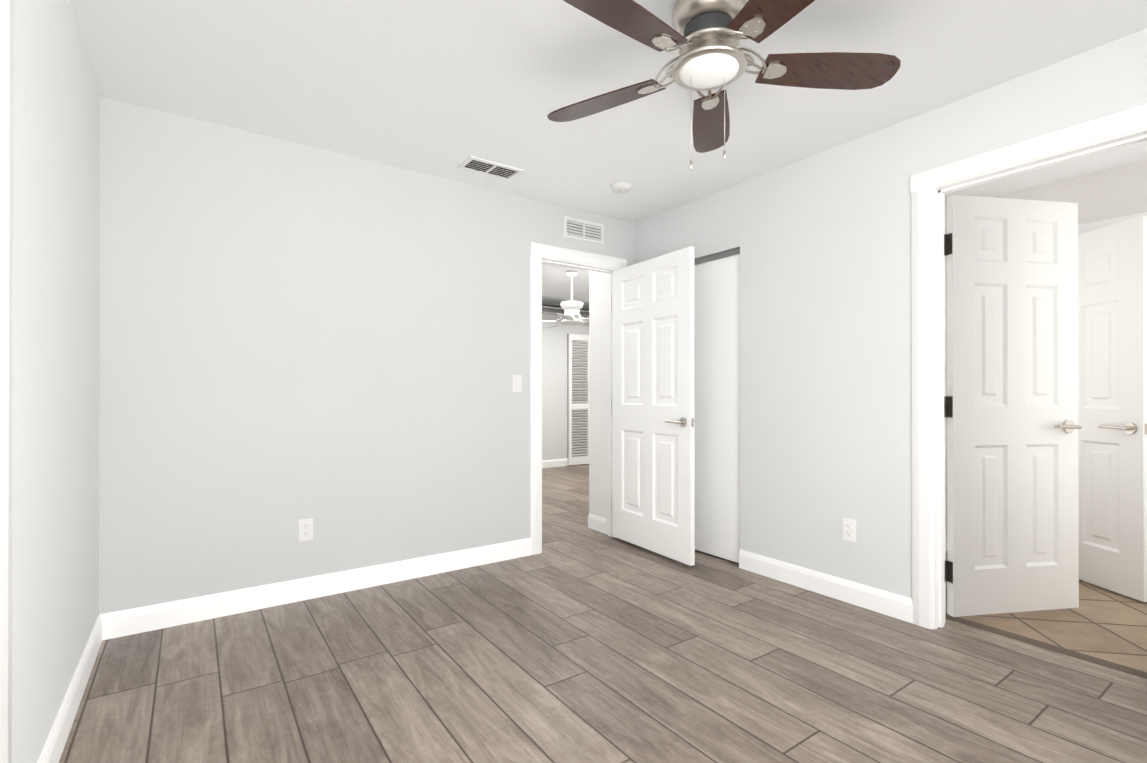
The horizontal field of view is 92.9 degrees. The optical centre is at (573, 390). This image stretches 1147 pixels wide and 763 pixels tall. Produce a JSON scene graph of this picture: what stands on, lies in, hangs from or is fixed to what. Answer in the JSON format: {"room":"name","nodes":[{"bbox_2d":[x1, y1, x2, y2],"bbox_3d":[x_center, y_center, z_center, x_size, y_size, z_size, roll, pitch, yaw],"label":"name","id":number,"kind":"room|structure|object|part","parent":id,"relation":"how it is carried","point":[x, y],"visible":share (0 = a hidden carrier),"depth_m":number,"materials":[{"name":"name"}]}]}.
{"room":"bedroom","nodes":[
{"label":"bedroom","id":0,"kind":"room"},
{"bbox_2d":[12,0,99,762],"bbox_3d":[-1.059,-0.106,0.816,0.120,2.440,4.140,0,0,-35],"label":"wall","id":1,"kind":"structure","parent":0,"point":[55,371],"depth_m":1.62,"materials":[{"name":"grey paint"}]},
{"bbox_2d":[0,0,12,762],"bbox_3d":[-1.223,0.047,1.171,0.018,2.136,0.090,0,0,-35],"label":"door frame","id":2,"kind":"structure","parent":1,"relation":"attached to","point":[6,188],"depth_m":1.16,"materials":[{"name":"white wood"}]},
{"bbox_2d":[37,613,108,762],"bbox_3d":[-1.004,1.057,0.852,0.014,0.115,3.900,0,0,-35],"label":"baseboard","id":3,"kind":"structure","parent":1,"relation":"attached to","point":[55,743],"depth_m":1.86,"materials":[{"name":"white wood"}]},
{"bbox_2d":[99,97,634,613],"bbox_3d":[-0.808,-0.100,3.447,3.312,2.440,0.120,0,0,-35],"label":"wall","id":4,"kind":"structure","parent":0,"point":[335,346],"depth_m":2.90,"materials":[{"name":"grey paint"}]},
{"bbox_2d":[299,518,312,541],"bbox_3d":[-1.437,0.747,2.926,0.070,0.115,0.008,0,0,-35],"label":"electrical outlet","id":5,"kind":"object","parent":4,"relation":"attached to","point":[305,529],"visible":1,"depth_m":2.92,"materials":[{"name":"white plastic"}]},
{"bbox_2d":[109,538,531,638],"bbox_3d":[-1.194,1.062,3.091,2.214,0.115,0.014,0,0,-35],"label":"baseboard","id":6,"kind":"structure","parent":4,"relation":"attached to","point":[161,616],"depth_m":2.90,"materials":[{"name":"white wood"}]},
{"bbox_2d":[512,375,521,391],"bbox_3d":[-0.377,-0.050,3.668,0.070,0.115,0.013,0,0,-35],"label":"light switch","id":7,"kind":"object","parent":4,"relation":"attached to","point":[516,383],"visible":1,"depth_m":3.67,"materials":[{"name":"white plastic"}]},
{"bbox_2d":[530,242,626,554],"bbox_3d":[0.018,0.051,4.026,0.853,2.141,0.156,0,0,-35],"label":"door frame","id":8,"kind":"structure","parent":4,"relation":"attached to","point":[540,254],"depth_m":3.76,"materials":[{"name":"white wood"}]},
{"bbox_2d":[563,216,603,244],"bbox_3d":[0.077,-1.173,3.991,0.360,0.150,0.010,0,0,-35],"label":"air vent","id":9,"kind":"object","parent":4,"relation":"in","point":[583,237],"depth_m":3.99,"materials":[{"name":"white plastic"}]},
{"bbox_2d":[612,246,694,565],"bbox_3d":[0.528,0.095,3.794,0.146,2.008,0.850,0,0,-32],"label":"bedroom door","id":10,"kind":"structure","parent":4,"relation":"in","point":[653,467],"depth_m":3.73,"materials":[{"name":"white wood"}]},
{"bbox_3d":[0.699,0.200,3.514,0.146,0.062,0.194,0,0,-32],"label":"handle","id":11,"kind":"part","parent":10,"relation":"part of","materials":[{"name":"silver metal"}]},
{"bbox_2d":[542,302,588,459],"bbox_3d":[-0.272,-0.088,8.184,5.570,2.440,0.120,0,0,-35],"label":"wall","id":12,"kind":"structure","parent":0,"point":[554,392],"depth_m":8.11,"materials":[{"name":"paint"}]},
{"bbox_2d":[542,458,582,467],"bbox_3d":[-0.213,1.074,8.140,5.280,0.115,0.014,0,0,-35],"label":"baseboard","id":13,"kind":"structure","parent":12,"relation":"attached to","point":[554,462],"depth_m":8.09,"materials":[{"name":"white wood"}]},
{"bbox_2d":[542,304,588,319],"bbox_3d":[-0.122,-1.104,8.034,5.100,0.220,0.300,0,0,-35],"label":"ceiling beam","id":14,"kind":"structure","parent":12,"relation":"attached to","point":[558,308],"depth_m":7.89,"materials":[{"name":"grey"}]},
{"bbox_2d":[567,334,588,464],"bbox_3d":[0.242,0.131,8.452,0.796,1.978,0.026,0,0,-35],"label":"louvered door","id":15,"kind":"structure","parent":12,"relation":"in","point":[577,400],"depth_m":8.31,"materials":[{"name":"white wood"}]},
{"bbox_2d":[589,270,605,518],"bbox_3d":[0.322,-0.097,4.462,0.297,2.440,0.245,0,0,-35],"label":"wall","id":16,"kind":"structure","parent":0,"point":[597,393],"depth_m":4.39,"materials":[{"name":"white paint"}]},
{"bbox_2d":[59,464,1146,762],"bbox_3d":[1.028,1.173,4.456,7.720,0.100,7.710,0,0,-35],"label":"floor","id":17,"kind":"structure","parent":0,"point":[605,648],"depth_m":2.10,"materials":[{"name":"brown wood"}]},
{"bbox_2d":[946,614,1146,678],"bbox_3d":[2.062,1.110,2.373,0.036,0.014,1.320,0,0,-35],"label":"threshold","id":18,"kind":"object","parent":17,"relation":"on","point":[1108,664],"depth_m":2.35,"materials":[{"name":"brown"}]},
{"bbox_2d":[70,0,1146,306],"bbox_3d":[1.028,-1.367,4.463,7.720,0.100,7.710,0,0,-35],"label":"ceiling","id":19,"kind":"structure","parent":0,"point":[442,88],"depth_m":2.32,"materials":[{"name":"white paint"}]},
{"bbox_2d":[457,156,523,180],"bbox_3d":[-0.491,-1.315,3.232,0.340,0.010,0.190,0,0,-35],"label":"ceiling vent","id":20,"kind":"object","parent":19,"relation":"in","point":[486,173],"depth_m":3.23,"materials":[{"name":"white plastic"}]},
{"bbox_2d":[542,271,588,327],"bbox_3d":[-0.017,-1.022,6.037,1.067,0.583,1.062,0,0,-35],"label":"room ceiling fan","id":21,"kind":"object","parent":19,"relation":"hanging from","point":[571,314],"visible":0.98,"depth_m":5.93,"materials":[{"name":"white metal"}]},
{"bbox_3d":[-0.019,-0.742,6.005,0.200,0.022,0.200,0,0,-35],"label":"glass","id":22,"kind":"part","parent":21,"relation":"part of","materials":[{"name":"white glass"}]},
{"bbox_3d":[-0.019,-0.869,6.005,0.170,0.060,0.170,0,0,-35],"label":"motor","id":23,"kind":"part","parent":21,"relation":"part of","materials":[{"name":"white metal"}]},
{"bbox_2d":[610,182,632,193],"bbox_3d":[0.307,-1.301,3.505,0.144,0.037,0.144,0,0,-35],"label":"smoke detector","id":24,"kind":"object","parent":19,"relation":"attached to","point":[620,187],"visible":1,"depth_m":3.46,"materials":[{"name":"white plastic"}]},
{"bbox_2d":[547,0,900,169],"bbox_3d":[0.438,-1.043,1.841,1.239,0.562,1.271,0,0,-35],"label":"ceiling fan","id":25,"kind":"object","parent":19,"relation":"hanging from","point":[704,37],"visible":1,"depth_m":1.84,"materials":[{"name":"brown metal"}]},
{"bbox_3d":[0.465,-0.950,1.887,0.114,0.377,0.070,0,0,-35],"label":"chain","id":26,"kind":"part","parent":25,"relation":"part of","materials":[{"name":"silver metal"}]},
{"bbox_3d":[0.466,-1.218,1.876,0.170,0.060,0.170,0,0,-35],"label":"motor","id":27,"kind":"part","parent":25,"relation":"part of","materials":[{"name":"grey metal"}]},
{"bbox_3d":[0.466,-1.091,1.875,0.200,0.022,0.200,0,0,-35],"label":"glass","id":28,"kind":"part","parent":25,"relation":"part of","materials":[{"name":"white glass"}]},
{"bbox_2d":[635,221,640,263],"bbox_3d":[0.552,-0.098,4.288,0.120,2.440,0.065,0,0,-35],"label":"wall","id":29,"kind":"structure","parent":0,"point":[637,242],"depth_m":4.25,"materials":[{"name":"grey paint"}]},
{"bbox_2d":[641,29,1146,597],"bbox_3d":[1.369,-0.101,3.123,0.120,2.440,2.780,0,0,-35],"label":"wall","id":30,"kind":"structure","parent":0,"point":[825,346],"depth_m":2.91,"materials":[{"name":"grey paint"}]},
{"bbox_2d":[694,247,739,562],"bbox_3d":[0.842,0.102,3.880,0.088,2.039,0.931,0,0,-35],"label":"sliding closet door","id":31,"kind":"structure","parent":30,"relation":"in","point":[717,385],"depth_m":3.65,"materials":[{"name":"white wood"}]},
{"bbox_3d":[0.842,-0.898,3.883,0.088,0.040,0.931,0,0,-35],"label":"rail","id":32,"kind":"part","parent":31,"relation":"part of","materials":[{"name":"silver metal"}]},
{"bbox_2d":[739,549,912,623],"bbox_3d":[1.344,1.062,3.038,0.014,0.115,1.015,0,0,-35],"label":"baseboard","id":33,"kind":"structure","parent":30,"relation":"attached to","point":[887,603],"depth_m":2.95,"materials":[{"name":"white wood"}]},
{"bbox_2d":[843,518,855,541],"bbox_3d":[1.458,0.736,2.883,0.008,0.115,0.070,0,0,-35],"label":"electrical outlet","id":34,"kind":"object","parent":30,"relation":"attached to","point":[849,529],"visible":1,"depth_m":2.88,"materials":[{"name":"white plastic"}]},
{"bbox_2d":[944,234,945,581],"bbox_3d":[1.780,0.081,2.615,0.044,1.670,0.002,0,0,-35],"label":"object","id":35,"kind":"structure","parent":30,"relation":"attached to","point":[945,396],"depth_m":2.62,"materials":[{"name":"brown metal"}]},
{"bbox_2d":[945,195,1081,616],"bbox_3d":[2.149,0.070,2.665,0.720,2.008,0.146,0,0,-9],"label":"bathroom door","id":36,"kind":"structure","parent":30,"relation":"in","point":[1013,426],"depth_m":2.65,"materials":[{"name":"white wood"}]},
{"bbox_3d":[2.409,0.176,2.707,0.194,0.062,0.146,0,0,-9],"label":"handle","id":37,"kind":"part","parent":36,"relation":"part of","materials":[{"name":"silver metal"}]},
{"bbox_2d":[910,103,1146,629],"bbox_3d":[1.949,0.035,2.296,0.156,2.164,0.912,0,0,-35],"label":"door frame","id":38,"kind":"structure","parent":30,"relation":"attached to","point":[930,188],"depth_m":2.57,"materials":[{"name":"white wood"}]},
{"bbox_2d":[945,203,946,534],"bbox_3d":[2.125,-0.100,3.550,1.608,2.440,0.120,0,0,-35],"label":"door frame","id":39,"kind":"structure","parent":0,"point":[946,374],"depth_m":3.82,"materials":[{"name":"paint"}]},
{"bbox_2d":[946,551,1146,671],"bbox_3d":[3.345,1.163,2.924,2.725,0.112,2.540,0,0,-35],"label":"floor","id":40,"kind":"structure","parent":0,"point":[1105,624],"depth_m":2.57,"materials":[{"name":"beige tile"}]},
{"bbox_2d":[994,160,1146,223],"bbox_3d":[3.098,-0.100,3.458,0.120,2.440,1.147,0,0,-35],"label":"wall","id":41,"kind":"structure","parent":0,"point":[1118,191],"depth_m":3.26,"materials":[{"name":"paint"}]},
{"bbox_2d":[1078,212,1146,234],"bbox_3d":[3.187,0.049,3.315,0.138,2.141,0.962,0,0,-35],"label":"door frame","id":42,"kind":"structure","parent":41,"relation":"attached to","point":[1088,227],"depth_m":3.24,"materials":[{"name":"white wood"}]},
{"bbox_2d":[1078,216,1146,601],"bbox_3d":[2.960,0.094,3.217,0.146,2.008,0.770,0,0,-3],"label":"bathroom door","id":43,"kind":"structure","parent":41,"relation":"in","point":[1112,377],"depth_m":2.99,"materials":[{"name":"white wood"}]},
{"bbox_3d":[2.975,0.199,2.929,0.146,0.062,0.194,0,0,-3],"label":"handle","id":44,"kind":"part","parent":43,"relation":"part of","materials":[{"name":"silver metal"}]}
]}

